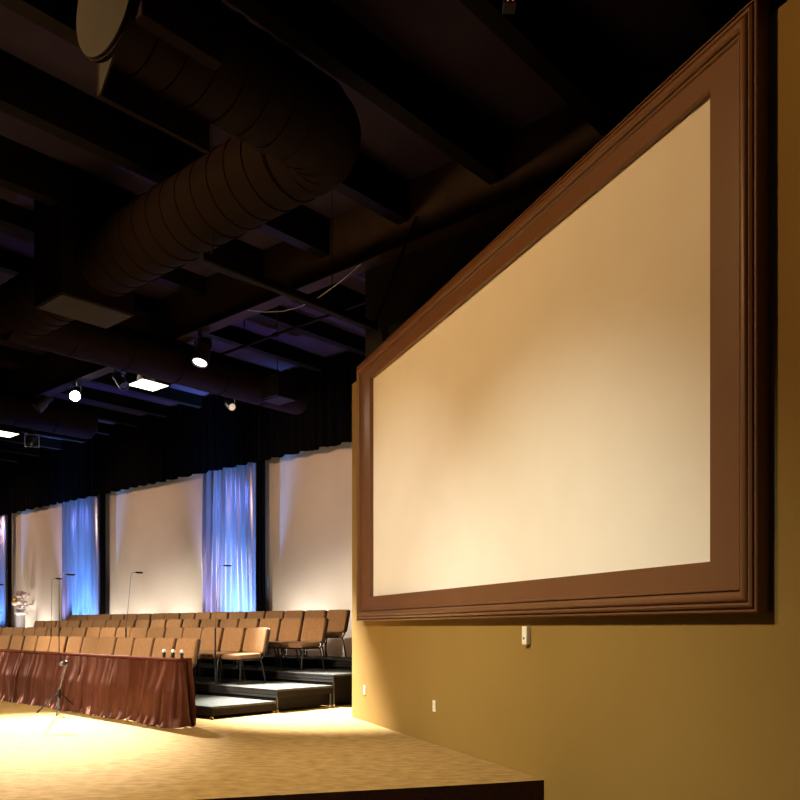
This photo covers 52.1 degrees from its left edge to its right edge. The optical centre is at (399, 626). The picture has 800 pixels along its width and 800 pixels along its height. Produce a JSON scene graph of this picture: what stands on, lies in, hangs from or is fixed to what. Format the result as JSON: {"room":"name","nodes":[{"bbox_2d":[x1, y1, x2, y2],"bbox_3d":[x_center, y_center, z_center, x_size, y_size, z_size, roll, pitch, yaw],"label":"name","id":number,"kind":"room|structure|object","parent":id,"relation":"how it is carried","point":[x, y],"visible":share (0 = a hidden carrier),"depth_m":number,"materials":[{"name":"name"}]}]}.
{"room":"church","nodes":[
{"label":"church","id":0,"kind":"room"},
{"bbox_2d":[6,442,351,656],"bbox_3d":[-9.267,-2.250,24.828,35.000,6.900,0.301,0,0,41],"label":"wall","id":1,"kind":"structure","parent":0,"point":[154,530],"depth_m":21.29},
{"bbox_2d":[0,451,20,461],"bbox_3d":[-19.541,-5.560,19.018,0.185,0.280,22.000,0,0,41],"label":"trim","id":2,"kind":"structure","parent":1,"relation":"attached to","point":[5,456],"depth_m":26.67,"materials":[{"name":"paint"}]},
{"bbox_2d":[0,440,41,456],"bbox_3d":[-18.453,-5.560,18.060,0.184,0.280,22.000,0,0,41],"label":"trim","id":3,"kind":"structure","parent":1,"relation":"attached to","point":[5,446],"depth_m":25.45,"materials":[{"name":"paint"}]},
{"bbox_2d":[0,433,63,449],"bbox_3d":[-17.364,-5.560,17.102,0.184,0.280,22.000,0,0,41],"label":"trim","id":4,"kind":"structure","parent":1,"relation":"attached to","point":[44,442],"depth_m":24.51,"materials":[{"name":"paint"}]},
{"bbox_2d":[24,429,39,447],"bbox_3d":[-10.208,-5.233,22.731,0.378,0.516,0.552,0,0,-22],"label":"lamp","id":5,"kind":"object","parent":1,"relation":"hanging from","point":[32,435],"visible":0.98,"depth_m":22.63,"materials":[{"name":"black"}]},
{"bbox_2d":[21,427,85,442],"bbox_3d":[-16.276,-5.560,16.143,0.184,0.280,22.000,0,0,41],"label":"trim","id":6,"kind":"structure","parent":1,"relation":"attached to","point":[41,433],"depth_m":23.42,"materials":[{"name":"paint"}]},
{"bbox_2d":[0,367,170,417],"bbox_3d":[-13.012,-5.560,13.268,0.184,0.280,22.000,0,0,41],"label":"trim","id":7,"kind":"structure","parent":1,"relation":"attached to","point":[87,394],"depth_m":20.03,"materials":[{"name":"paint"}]},
{"bbox_2d":[52,397,141,426],"bbox_3d":[-14.100,-5.560,14.227,0.184,0.280,22.000,0,0,41],"label":"trim","id":8,"kind":"structure","parent":1,"relation":"attached to","point":[103,414],"depth_m":21.50,"materials":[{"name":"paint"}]},
{"bbox_2d":[0,345,205,407],"bbox_3d":[-11.923,-5.560,12.310,0.185,0.280,22.000,0,0,41],"label":"beam","id":9,"kind":"structure","parent":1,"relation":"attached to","point":[9,355],"depth_m":18.37,"materials":[{"name":"paint"}]},
{"bbox_2d":[96,422,113,435],"bbox_3d":[-15.188,-5.560,15.185,0.184,0.280,22.000,0,0,41],"label":"trim","id":10,"kind":"structure","parent":1,"relation":"attached to","point":[103,428],"depth_m":22.91,"materials":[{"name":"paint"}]},
{"bbox_2d":[0,248,327,371],"bbox_3d":[-8.659,-5.560,9.435,0.181,0.280,22.000,0,0,41],"label":"beam","id":11,"kind":"structure","parent":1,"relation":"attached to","point":[11,263],"depth_m":15.63,"materials":[{"name":"metal"}]},
{"bbox_2d":[0,49,364,278],"bbox_3d":[-5.394,-5.450,6.560,0.181,0.500,22.000,0,0,41],"label":"beam","id":12,"kind":"structure","parent":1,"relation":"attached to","point":[29,94],"depth_m":8.94,"materials":[{"name":"metal"}]},
{"bbox_2d":[0,135,364,328],"bbox_3d":[-6.482,-5.450,7.519,0.181,0.500,22.000,0,0,41],"label":"beam","id":13,"kind":"structure","parent":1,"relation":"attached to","point":[26,171],"depth_m":9.97,"materials":[{"name":"metal"}]},
{"bbox_2d":[0,199,364,355],"bbox_3d":[-7.571,-5.560,8.477,0.181,0.280,22.000,0,0,41],"label":"beam","id":14,"kind":"structure","parent":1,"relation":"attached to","point":[14,217],"depth_m":13.43,"materials":[{"name":"paint"}]},
{"bbox_2d":[0,352,364,515],"bbox_3d":[-9.607,-4.715,24.367,34.100,1.890,0.136,0,0,41],"label":"valance","id":15,"kind":"object","parent":1,"relation":"hanging from","point":[210,437],"visible":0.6,"depth_m":20.63,"materials":[{"name":"black fabric"}]},
{"bbox_2d":[0,514,6,627],"bbox_3d":[-14.354,-1.540,28.850,2.463,5.420,0.205,0,0,41],"label":"curtain","id":16,"kind":"object","parent":15,"relation":"hanging from","point":[3,519],"visible":0.75,"depth_m":28.26,"materials":[{"name":"blue fabric"}]},
{"bbox_2d":[0,0,408,224],"bbox_3d":[-4.306,-5.450,5.602,0.185,0.500,22.000,0,0,41],"label":"beam","id":17,"kind":"structure","parent":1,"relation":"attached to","point":[370,184],"depth_m":9.82,"materials":[{"name":"metal"}]},
{"bbox_2d":[184,343,282,372],"bbox_3d":[-9.747,-5.560,10.394,0.181,0.280,22.000,0,0,41],"label":"trim","id":18,"kind":"structure","parent":1,"relation":"attached to","point":[184,343],"depth_m":17.42,"materials":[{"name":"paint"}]},
{"bbox_2d":[0,700,543,799],"bbox_3d":[-14.888,1.500,16.580,37.466,0.600,20.710,0,0,41],"label":"floor","id":19,"kind":"structure","parent":0,"point":[322,752],"depth_m":7.36,"materials":[{"name":"carpet"}]},
{"bbox_2d":[8,513,11,626],"bbox_3d":[-13.317,-1.540,27.927,0.235,5.420,0.117,0,0,41],"label":"drape","id":20,"kind":"object","parent":19,"relation":"on","point":[9,515],"visible":0.7,"depth_m":27.91,"materials":[{"name":"black fabric"}]},
{"bbox_2d":[12,591,32,627],"bbox_3d":[-12.456,0.004,26.900,0.534,2.393,0.672,0,0,10],"label":"flower arrangement","id":21,"kind":"object","parent":19,"relation":"on","point":[19,597],"visible":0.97,"depth_m":26.77,"materials":[{"name":"white"}]},
{"bbox_2d":[37,573,74,715],"bbox_3d":[-4.702,0.224,11.329,0.575,1.955,0.548,0,0,-27],"label":"microphone stand","id":22,"kind":"object","parent":19,"relation":"on","point":[62,663],"visible":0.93,"depth_m":11.45,"materials":[{"name":"black"}]},
{"bbox_2d":[62,496,99,620],"bbox_3d":[-9.629,-1.540,24.684,2.264,5.420,0.200,0,0,41],"label":"curtain","id":23,"kind":"object","parent":19,"relation":"on","point":[80,519],"visible":0.62,"depth_m":24.67,"materials":[{"name":"blue fabric"}]},
{"bbox_2d":[0,649,195,727],"bbox_3d":[-4.547,0.786,11.711,5.718,0.828,0.509,0,0,44],"label":"table skirt","id":24,"kind":"object","parent":19,"relation":"on","point":[159,691],"visible":0.98,"depth_m":10.90,"materials":[{"name":"fabric"}]},
{"bbox_2d":[100,494,105,614],"bbox_3d":[-8.653,-1.540,23.822,0.285,5.420,0.068,0,0,41],"label":"drape","id":25,"kind":"object","parent":19,"relation":"on","point":[102,496],"visible":0.55,"depth_m":23.85,"materials":[{"name":"black fabric"}]},
{"bbox_2d":[202,462,255,612],"bbox_3d":[-4.136,-1.540,19.843,2.113,5.420,0.214,0,0,41],"label":"curtain","id":26,"kind":"object","parent":19,"relation":"on","point":[228,494],"visible":0.62,"depth_m":19.88,"materials":[{"name":"blue fabric"}]},
{"bbox_2d":[193,663,275,678],"bbox_3d":[-3.379,0.957,15.113,2.432,0.486,1.092,0,0,41],"label":"platform","id":27,"kind":"object","parent":19,"relation":"on","point":[207,669],"visible":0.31,"depth_m":14.44,"materials":[{"name":"carpet"}]},
{"bbox_2d":[182,619,201,627],"bbox_3d":[-4.243,0.278,15.859,0.545,0.866,0.633,0,0,42],"label":"chair","id":28,"kind":"object","parent":27,"relation":"on","point":[187,622],"visible":0.23,"depth_m":15.98,"materials":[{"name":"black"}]},
{"bbox_2d":[200,619,220,663],"bbox_3d":[-3.789,0.278,15.487,0.545,0.866,0.633,0,0,40],"label":"chair","id":29,"kind":"object","parent":27,"relation":"on","point":[205,622],"visible":0.23,"depth_m":15.62,"materials":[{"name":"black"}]},
{"bbox_2d":[197,619,239,666],"bbox_3d":[-3.344,0.278,15.099,0.545,0.866,0.633,0,0,43],"label":"chair","id":30,"kind":"object","parent":27,"relation":"on","point":[225,623],"visible":0.17,"depth_m":15.21,"materials":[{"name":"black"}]},
{"bbox_2d":[216,618,260,667],"bbox_3d":[-2.909,0.278,14.705,0.545,0.866,0.633,0,0,41],"label":"chair","id":31,"kind":"object","parent":27,"relation":"on","point":[251,622],"visible":0.2,"depth_m":14.81,"materials":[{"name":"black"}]},
{"bbox_2d":[236,618,281,668],"bbox_3d":[-2.462,0.278,14.324,0.545,0.866,0.633,0,0,41],"label":"chair","id":32,"kind":"object","parent":27,"relation":"on","point":[274,624],"visible":0.32,"depth_m":14.35,"materials":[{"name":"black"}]},
{"bbox_2d":[195,694,275,718],"bbox_3d":[-3.002,1.119,11.849,2.432,0.162,1.092,0,0,41],"label":"platform","id":33,"kind":"object","parent":19,"relation":"on","point":[207,705],"visible":0.45,"depth_m":11.13,"materials":[{"name":"carpet"}]},
{"bbox_2d":[152,638,176,657],"bbox_3d":[-3.817,0.602,12.563,0.545,0.866,0.633,0,0,41],"label":"chair","id":34,"kind":"object","parent":33,"relation":"on","point":[169,644],"visible":0.19,"depth_m":12.69,"materials":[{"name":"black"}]},
{"bbox_2d":[175,638,200,695],"bbox_3d":[-3.379,0.602,12.188,0.545,0.866,0.633,0,0,43],"label":"chair","id":35,"kind":"object","parent":33,"relation":"on","point":[191,646],"visible":0.33,"depth_m":12.24,"materials":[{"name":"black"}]},
{"bbox_2d":[204,654,316,666],"bbox_3d":[-2.652,0.876,15.938,2.432,0.648,1.092,0,0,41],"label":"platform","id":36,"kind":"object","parent":19,"relation":"on","point":[268,659],"visible":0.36,"depth_m":15.32,"materials":[{"name":"carpet"}]},
{"bbox_2d":[228,612,247,618],"bbox_3d":[-3.501,0.116,16.699,0.545,0.866,0.633,0,0,40],"label":"chair","id":37,"kind":"object","parent":36,"relation":"on","point":[232,615],"visible":0.22,"depth_m":16.82,"materials":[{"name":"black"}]},
{"bbox_2d":[247,611,265,618],"bbox_3d":[-3.058,0.116,16.310,0.545,0.866,0.633,0,0,42],"label":"chair","id":38,"kind":"object","parent":36,"relation":"on","point":[252,614],"visible":0.12,"depth_m":16.43,"materials":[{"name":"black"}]},
{"bbox_2d":[261,611,284,655],"bbox_3d":[-2.619,0.116,15.922,0.545,0.866,0.633,0,0,41],"label":"chair","id":39,"kind":"object","parent":36,"relation":"on","point":[269,614],"visible":0.19,"depth_m":16.05,"materials":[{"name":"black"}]},
{"bbox_2d":[281,610,305,653],"bbox_3d":[-2.191,0.116,15.520,0.545,0.866,0.633,0,0,42],"label":"chair","id":40,"kind":"object","parent":36,"relation":"on","point":[296,613],"visible":0.2,"depth_m":15.64,"materials":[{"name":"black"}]},
{"bbox_2d":[284,610,327,656],"bbox_3d":[-1.741,0.116,15.145,0.545,0.866,0.633,0,0,40],"label":"chair","id":41,"kind":"object","parent":36,"relation":"on","point":[309,613],"visible":0.23,"depth_m":15.23,"materials":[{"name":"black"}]},
{"bbox_2d":[257,460,264,610],"bbox_3d":[-3.218,-1.540,19.038,0.291,5.420,0.073,0,0,41],"label":"drape","id":42,"kind":"object","parent":19,"relation":"on","point":[261,464],"visible":0.52,"depth_m":19.03,"materials":[{"name":"black fabric"}]},
{"bbox_2d":[194,679,332,712],"bbox_3d":[-2.275,1.038,12.675,2.432,0.324,1.092,0,0,41],"label":"platform","id":43,"kind":"object","parent":19,"relation":"on","point":[287,695],"visible":0.59,"depth_m":12.06,"materials":[{"name":"carpet"}]},
{"bbox_2d":[209,564,231,684],"bbox_3d":[-2.757,-0.042,12.567,0.355,1.835,0.200,0,0,0],"label":"microphone stand","id":44,"kind":"object","parent":43,"relation":"on","point":[215,682],"visible":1,"depth_m":12.56,"materials":[{"name":"black"}]},
{"bbox_2d":[197,627,246,681],"bbox_3d":[-2.870,0.440,13.211,0.545,0.866,0.633,0,0,42],"label":"chair","id":45,"kind":"object","parent":43,"relation":"on","point":[233,637],"visible":0.77,"depth_m":13.23,"materials":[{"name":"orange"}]},
{"bbox_2d":[219,627,270,683],"bbox_3d":[-2.440,0.440,12.840,0.545,0.866,0.633,0,0,42],"label":"chair","id":46,"kind":"object","parent":43,"relation":"on","point":[256,640],"visible":0.99,"depth_m":12.84,"materials":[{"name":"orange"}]},
{"bbox_2d":[234,667,351,706],"bbox_3d":[-1.548,0.957,13.500,2.432,0.486,1.092,0,0,41],"label":"platform","id":47,"kind":"object","parent":19,"relation":"on","point":[341,680],"visible":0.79,"depth_m":12.82,"materials":[{"name":"carpet"}]},
{"bbox_2d":[257,618,303,669],"bbox_3d":[-2.030,0.278,13.922,0.545,0.866,0.633,0,0,43],"label":"chair","id":48,"kind":"object","parent":47,"relation":"on","point":[290,628],"visible":0.74,"depth_m":13.95,"materials":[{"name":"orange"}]},
{"bbox_2d":[280,618,328,670],"bbox_3d":[-1.586,0.278,13.539,0.545,0.866,0.633,0,0,41],"label":"chair","id":49,"kind":"object","parent":47,"relation":"on","point":[314,630],"visible":1,"depth_m":13.54,"materials":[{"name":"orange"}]},
{"bbox_2d":[284,656,351,669],"bbox_3d":[-0.821,0.876,14.326,2.432,0.648,1.092,0,0,41],"label":"platform","id":50,"kind":"object","parent":19,"relation":"on","point":[330,662],"visible":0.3,"depth_m":14.19,"materials":[{"name":"carpet"}]},
{"bbox_2d":[306,609,349,657],"bbox_3d":[-1.302,0.116,14.752,0.545,0.866,0.633,0,0,43],"label":"chair","id":51,"kind":"object","parent":50,"relation":"on","point":[338,622],"visible":0.64,"depth_m":14.76,"materials":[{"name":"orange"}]},
{"bbox_3d":[-4.106,1.038,14.287,2.432,0.324,1.092,0,0,41],"label":"platform","id":52,"kind":"object","parent":19,"relation":"on","visible":0},
{"bbox_2d":[130,627,148,637],"bbox_3d":[-5.007,0.440,15.081,0.545,0.866,0.633,0,0,40],"label":"chair","id":53,"kind":"object","parent":52,"relation":"on","point":[136,632],"visible":0.18,"depth_m":15.22,"materials":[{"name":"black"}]},
{"bbox_2d":[147,627,166,637],"bbox_3d":[-4.580,0.440,14.704,0.545,0.866,0.633,0,0,41],"label":"chair","id":54,"kind":"object","parent":52,"relation":"on","point":[153,632],"visible":0.23,"depth_m":14.83,"materials":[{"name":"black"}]},
{"bbox_2d":[165,627,183,638],"bbox_3d":[-4.149,0.440,14.334,0.545,0.866,0.633,0,0,42],"label":"chair","id":55,"kind":"object","parent":52,"relation":"on","point":[171,632],"visible":0.19,"depth_m":14.47,"materials":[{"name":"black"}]},
{"bbox_2d":[182,627,202,677],"bbox_3d":[-3.727,0.440,13.957,0.545,0.866,0.633,0,0,40],"label":"chair","id":56,"kind":"object","parent":52,"relation":"on","point":[189,632],"visible":0.25,"depth_m":14.08,"materials":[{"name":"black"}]},
{"bbox_2d":[194,627,224,680],"bbox_3d":[-3.311,0.440,13.570,0.545,0.866,0.633,0,0,41],"label":"chair","id":57,"kind":"object","parent":52,"relation":"on","point":[207,637],"visible":0.53,"depth_m":13.67,"materials":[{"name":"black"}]},
{"bbox_3d":[-4.483,0.876,17.551,2.432,0.648,1.092,0,0,41],"label":"platform","id":58,"kind":"object","parent":19,"relation":"on","visible":0},
{"bbox_2d":[195,612,211,619],"bbox_3d":[-4.396,0.116,17.456,0.545,0.866,0.633,0,0,42],"label":"chair","id":59,"kind":"object","parent":58,"relation":"on","point":[200,615],"visible":0.17,"depth_m":17.58,"materials":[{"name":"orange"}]},
{"bbox_2d":[211,612,229,619],"bbox_3d":[-3.952,0.116,17.074,0.545,0.866,0.633,0,0,41],"label":"chair","id":60,"kind":"object","parent":58,"relation":"on","point":[219,615],"visible":0.21,"depth_m":17.19,"materials":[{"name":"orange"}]},
{"bbox_3d":[-4.833,1.119,13.462,2.432,0.162,1.092,0,0,41],"label":"platform","id":61,"kind":"object","parent":19,"relation":"on","visible":0},
{"bbox_2d":[81,637,99,653],"bbox_3d":[-5.533,0.602,14.098,0.545,0.866,0.633,0,0,41],"label":"chair","id":62,"kind":"object","parent":61,"relation":"on","point":[89,646],"visible":0.15,"depth_m":14.23,"materials":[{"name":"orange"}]},
{"bbox_2d":[95,637,117,654],"bbox_3d":[-5.118,0.602,13.699,0.545,0.866,0.633,0,0,40],"label":"chair","id":63,"kind":"object","parent":61,"relation":"on","point":[106,645],"visible":0.23,"depth_m":13.81,"materials":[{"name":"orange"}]},
{"bbox_2d":[114,637,135,655],"bbox_3d":[-4.685,0.602,13.316,0.545,0.866,0.633,0,0,43],"label":"chair","id":64,"kind":"object","parent":61,"relation":"on","point":[124,645],"visible":0.21,"depth_m":13.42,"materials":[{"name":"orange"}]},
{"bbox_2d":[132,637,155,656],"bbox_3d":[-4.255,0.602,12.936,0.545,0.866,0.633,0,0,41],"label":"chair","id":65,"kind":"object","parent":61,"relation":"on","point":[142,647],"visible":0.27,"depth_m":13.04,"materials":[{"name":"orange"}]},
{"bbox_3d":[-6.664,1.119,15.074,2.432,0.162,1.092,0,0,41],"label":"platform","id":66,"kind":"object","parent":19,"relation":"on","visible":0},
{"bbox_2d":[22,636,38,650],"bbox_3d":[-7.267,0.602,15.610,0.545,0.866,0.633,0,0,42],"label":"chair","id":67,"kind":"object","parent":66,"relation":"on","point":[30,642],"visible":0.27,"depth_m":15.71,"materials":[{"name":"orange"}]},
{"bbox_2d":[35,636,52,651],"bbox_3d":[-6.840,0.602,15.223,0.545,0.866,0.633,0,0,43],"label":"chair","id":68,"kind":"object","parent":66,"relation":"on","point":[43,643],"visible":0.23,"depth_m":15.33,"materials":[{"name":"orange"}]},
{"bbox_2d":[49,636,68,651],"bbox_3d":[-6.411,0.602,14.844,0.545,0.866,0.633,0,0,40],"label":"chair","id":69,"kind":"object","parent":66,"relation":"on","point":[54,645],"visible":0.23,"depth_m":14.96,"materials":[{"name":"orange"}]},
{"bbox_2d":[65,636,83,652],"bbox_3d":[-5.964,0.602,14.478,0.545,0.866,0.633,0,0,42],"label":"chair","id":70,"kind":"object","parent":66,"relation":"on","point":[74,643],"visible":0.23,"depth_m":14.60,"materials":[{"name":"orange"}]},
{"bbox_3d":[-8.496,1.119,16.687,2.432,0.162,1.092,0,0,41],"label":"platform","id":71,"kind":"object","parent":19,"relation":"on","visible":0},
{"bbox_2d":[0,635,11,649],"bbox_3d":[-8.138,0.602,16.362,0.545,0.866,0.633,0,0,43],"label":"chair","id":72,"kind":"object","parent":71,"relation":"on","point":[5,640],"visible":0.44,"depth_m":16.43,"materials":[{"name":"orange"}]},
{"bbox_2d":[9,636,25,649],"bbox_3d":[-7.700,0.602,15.990,0.545,0.866,0.633,0,0,42],"label":"chair","id":73,"kind":"object","parent":71,"relation":"on","point":[17,642],"visible":0.22,"depth_m":16.08,"materials":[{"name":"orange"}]},
{"bbox_3d":[-5.937,1.038,15.900,2.432,0.324,1.092,0,0,41],"label":"platform","id":74,"kind":"object","parent":19,"relation":"on","visible":0},
{"bbox_2d":[71,627,87,636],"bbox_3d":[-6.715,0.440,16.573,0.545,0.866,0.633,0,0,42],"label":"chair","id":75,"kind":"object","parent":74,"relation":"on","point":[77,631],"visible":0.2,"depth_m":16.68,"materials":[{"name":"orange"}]},
{"bbox_2d":[86,627,101,636],"bbox_3d":[-6.279,0.440,16.209,0.545,0.866,0.633,0,0,42],"label":"chair","id":76,"kind":"object","parent":74,"relation":"on","point":[91,631],"visible":0.2,"depth_m":16.33,"materials":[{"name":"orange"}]},
{"bbox_2d":[100,627,116,636],"bbox_3d":[-5.852,0.440,15.839,0.545,0.866,0.633,0,0,40],"label":"chair","id":77,"kind":"object","parent":74,"relation":"on","point":[105,631],"visible":0.19,"depth_m":15.97,"materials":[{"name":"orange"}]},
{"bbox_2d":[115,627,131,637],"bbox_3d":[-5.426,0.440,15.459,0.545,0.866,0.633,0,0,43],"label":"chair","id":78,"kind":"object","parent":74,"relation":"on","point":[120,632],"visible":0.21,"depth_m":15.62,"materials":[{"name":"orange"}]},
{"bbox_3d":[-7.769,1.038,17.512,2.432,0.324,1.092,0,0,41],"label":"platform","id":79,"kind":"object","parent":19,"relation":"on","visible":0},
{"bbox_2d":[60,627,72,636],"bbox_3d":[-7.128,0.440,16.961,0.545,0.866,0.633,0,0,43],"label":"chair","id":80,"kind":"object","parent":79,"relation":"on","point":[65,631],"visible":0.22,"depth_m":17.08,"materials":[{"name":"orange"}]},
{"bbox_3d":[-5.210,0.957,16.725,2.432,0.486,1.092,0,0,41],"label":"platform","id":81,"kind":"object","parent":19,"relation":"on","visible":0},
{"bbox_2d":[135,620,151,627],"bbox_3d":[-5.565,0.278,17.025,0.545,0.866,0.633,0,0,43],"label":"chair","id":82,"kind":"object","parent":81,"relation":"on","point":[139,623],"visible":0.27,"depth_m":17.12,"materials":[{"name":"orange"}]},
{"bbox_2d":[150,619,166,627],"bbox_3d":[-5.120,0.278,16.641,0.545,0.866,0.633,0,0,43],"label":"chair","id":83,"kind":"object","parent":81,"relation":"on","point":[159,622],"visible":0.18,"depth_m":16.75,"materials":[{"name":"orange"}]},
{"bbox_2d":[166,619,183,627],"bbox_3d":[-4.684,0.278,16.246,0.545,0.866,0.633,0,0,43],"label":"chair","id":84,"kind":"object","parent":81,"relation":"on","point":[171,622],"visible":0.2,"depth_m":16.36,"materials":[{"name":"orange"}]},
{"bbox_2d":[0,0,787,440],"bbox_3d":[-13.160,-5.775,13.599,44.000,0.150,22.300,0,0,41],"label":"ceiling","id":85,"kind":"structure","parent":0,"point":[444,40],"depth_m":8.48,"materials":[{"name":"paint"}]},
{"bbox_2d":[0,424,20,437],"bbox_3d":[-10.761,-5.439,21.868,0.680,0.519,0.980,0,0,41],"label":"ceiling light","id":86,"kind":"object","parent":85,"relation":"attached to","point":[8,431],"visible":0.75,"depth_m":21.88,"materials":[{"name":"paint"}]},
{"bbox_2d":[0,431,17,437],"bbox_3d":[-10.761,-5.183,21.868,0.600,0.006,0.900,0,0,41],"label":"diffuser","id":87,"kind":"object","parent":86,"relation":"attached to","point":[9,434],"depth_m":21.95,"materials":[{"name":"white"}]},
{"bbox_2d":[125,371,170,391],"bbox_3d":[-5.405,-5.439,17.567,0.680,0.519,0.700,0,0,41],"label":"ceiling light","id":88,"kind":"object","parent":85,"relation":"attached to","point":[134,380],"visible":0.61,"depth_m":17.43,"materials":[{"name":"paint"}]},
{"bbox_2d":[129,379,167,390],"bbox_3d":[-5.405,-5.183,17.567,0.600,0.006,0.620,0,0,41],"label":"diffuser","id":89,"kind":"object","parent":88,"relation":"attached to","point":[146,384],"depth_m":17.49,"materials":[{"name":"white"}]},
{"bbox_2d":[261,306,295,404],"bbox_3d":[-2.103,-4.809,14.201,0.480,1.779,0.412,0,0,41],"label":"speaker","id":90,"kind":"object","parent":85,"relation":"hanging from","point":[279,388],"visible":0.96,"depth_m":14.06},
{"bbox_2d":[261,373,277,399],"bbox_3d":[-2.235,-4.130,14.051,0.440,0.380,0.012,0,0,41],"label":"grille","id":91,"kind":"object","parent":90,"relation":"attached to","point":[269,383],"depth_m":14.05,"materials":[{"name":"black"}]},
{"bbox_2d":[218,301,364,354],"bbox_3d":[-2.135,-5.330,14.017,5.100,0.739,0.081,0,0,41],"label":"pipe","id":92,"kind":"object","parent":85,"relation":"hanging from","point":[276,334],"visible":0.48,"depth_m":13.87,"materials":[{"name":"metal"}]},
{"bbox_2d":[198,125,417,330],"bbox_3d":[-0.960,-4.804,9.551,0.817,1.789,2.750,0,0,41],"label":"ceiling pipe","id":93,"kind":"object","parent":85,"relation":"hanging from","point":[207,259],"visible":0.88,"depth_m":9.74,"materials":[{"name":"metal"}]},
{"bbox_2d":[0,0,360,343],"bbox_3d":[-3.654,-4.531,9.121,7.173,1.042,2.709,0,0,41],"label":"duct","id":94,"kind":"object","parent":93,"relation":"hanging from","point":[182,68],"visible":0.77,"depth_m":7.13,"materials":[{"name":"metal"}]},
{"bbox_2d":[34,165,134,327],"bbox_3d":[-4.068,-4.848,10.588,0.720,1.565,1.000,0,0,41],"label":"box","id":95,"kind":"object","parent":94,"relation":"hanging from","point":[60,288],"visible":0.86,"depth_m":10.24,"materials":[{"name":"paint"}]},
{"bbox_2d":[38,294,131,327],"bbox_3d":[-4.068,-4.072,10.588,0.660,0.015,0.940,0,0,41],"label":"grille","id":96,"kind":"object","parent":95,"relation":"attached to","point":[78,307],"depth_m":10.50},
{"bbox_2d":[0,320,309,414],"bbox_3d":[-3.832,-4.520,14.047,0.704,0.704,5.719,0,0,41],"label":"duct","id":97,"kind":"object","parent":94,"relation":"attached to","point":[122,348],"visible":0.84,"depth_m":13.49,"materials":[{"name":"metal"}]},
{"bbox_2d":[133,0,222,69],"bbox_3d":[-1.635,-4.430,6.082,0.120,0.200,0.700,0,0,41],"label":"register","id":98,"kind":"object","parent":94,"relation":"attached to","point":[162,23],"depth_m":6.06,"materials":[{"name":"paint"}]},
{"bbox_2d":[226,0,502,184],"bbox_3d":[-3.218,-5.450,4.644,0.181,0.500,22.000,0,0,41],"label":"ceiling beam","id":99,"kind":"structure","parent":85,"relation":"attached to","point":[322,31],"depth_m":8.00,"materials":[{"name":"paint"}]},
{"bbox_2d":[502,0,516,13],"bbox_3d":[0.843,-5.234,6.317,0.100,0.929,0.126,0,0,0],"label":"ceiling device","id":100,"kind":"object","parent":85,"relation":"attached to","point":[508,6],"visible":1,"depth_m":6.31,"materials":[{"name":"black"}]},
{"bbox_2d":[459,0,618,135],"bbox_3d":[-2.130,-5.450,3.686,0.181,0.500,22.000,0,0,41],"label":"beam","id":101,"kind":"structure","parent":85,"relation":"attached to","point":[535,33],"depth_m":7.69,"materials":[{"name":"paint"}]},
{"bbox_2d":[692,0,750,33],"bbox_3d":[-1.042,-5.450,2.727,0.181,0.500,22.000,0,0,41],"label":"trim","id":102,"kind":"structure","parent":85,"relation":"attached to","point":[717,13],"depth_m":6.96,"materials":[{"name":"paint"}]},
{"bbox_2d":[365,205,530,358],"bbox_3d":[2.545,-1.525,8.630,7.860,6.650,0.200,0,0,41],"label":"wall","id":103,"kind":"structure","parent":0,"point":[421,273],"depth_m":10.56,"materials":[{"name":"black paint"}]},
{"bbox_2d":[31,392,53,412],"bbox_3d":[-7.536,-4.738,17.276,0.435,0.457,0.307,0,0,-16],"label":"lamp","id":104,"kind":"object","parent":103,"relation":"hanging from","point":[40,404],"visible":0.82,"depth_m":17.19,"materials":[{"name":"black"}]},
{"bbox_2d":[0,390,97,438],"bbox_3d":[-8.153,-4.600,17.328,0.704,0.704,3.519,0,0,41],"label":"duct","id":105,"kind":"object","parent":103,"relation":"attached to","point":[16,409],"visible":0.95,"depth_m":17.62,"materials":[{"name":"metal"}]},
{"bbox_2d":[66,380,80,401],"bbox_3d":[-6.478,-4.644,16.272,0.290,0.410,0.434,0,0,-40],"label":"lamp","id":106,"kind":"object","parent":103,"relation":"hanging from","point":[73,394],"visible":1,"depth_m":16.14,"materials":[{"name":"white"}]},
{"bbox_2d":[112,369,129,390],"bbox_3d":[-5.107,-4.582,14.969,0.255,0.534,0.342,0,0,-45],"label":"lamp","id":107,"kind":"object","parent":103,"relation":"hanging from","point":[118,377],"visible":0.94,"depth_m":14.92,"materials":[{"name":"black"}]},
{"bbox_2d":[191,329,212,367],"bbox_3d":[-3.241,-4.555,13.434,0.323,0.588,0.387,0,0,0],"label":"lamp","id":108,"kind":"object","parent":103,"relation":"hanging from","point":[201,356],"visible":1,"depth_m":13.36,"materials":[{"name":"black"}]},
{"bbox_2d":[248,264,360,311],"bbox_3d":[-1.388,-4.595,11.427,2.343,0.260,0.012,0,0,41],"label":"cable","id":109,"kind":"object","parent":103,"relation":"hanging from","point":[360,264],"visible":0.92,"depth_m":11.19,"materials":[{"name":"beige plastic"}]},
{"bbox_2d":[0,4,782,398],"bbox_3d":[-10.023,-5.275,19.431,41.000,0.850,0.220,0,0,41],"label":"ceiling beam","id":110,"kind":"structure","parent":103,"relation":"attached to","point":[449,200],"depth_m":10.69,"materials":[{"name":"paint"}]},
{"bbox_2d":[352,0,799,799],"bbox_3d":[1.999,-0.715,4.521,0.221,5.030,13.820,0,0,-22],"label":"wall","id":111,"kind":"structure","parent":0,"point":[673,706],"depth_m":5.21,"materials":[{"name":"paint"}]},
{"bbox_2d":[522,626,529,644],"bbox_3d":[1.021,0.069,6.638,0.046,0.150,0.072,0,0,-22],"label":"wall sensor","id":112,"kind":"object","parent":111,"relation":"attached to","point":[525,629],"visible":1,"depth_m":6.61,"materials":[{"name":"beige plastic"}]},
{"bbox_2d":[357,0,770,620],"bbox_3d":[0.692,-1.694,7.373,0.117,3.235,6.601,0,0,-22],"label":"projection screen","id":113,"kind":"object","parent":111,"relation":"attached to","point":[577,422],"visible":1,"depth_m":5.59,"materials":[{"name":"fabric"}]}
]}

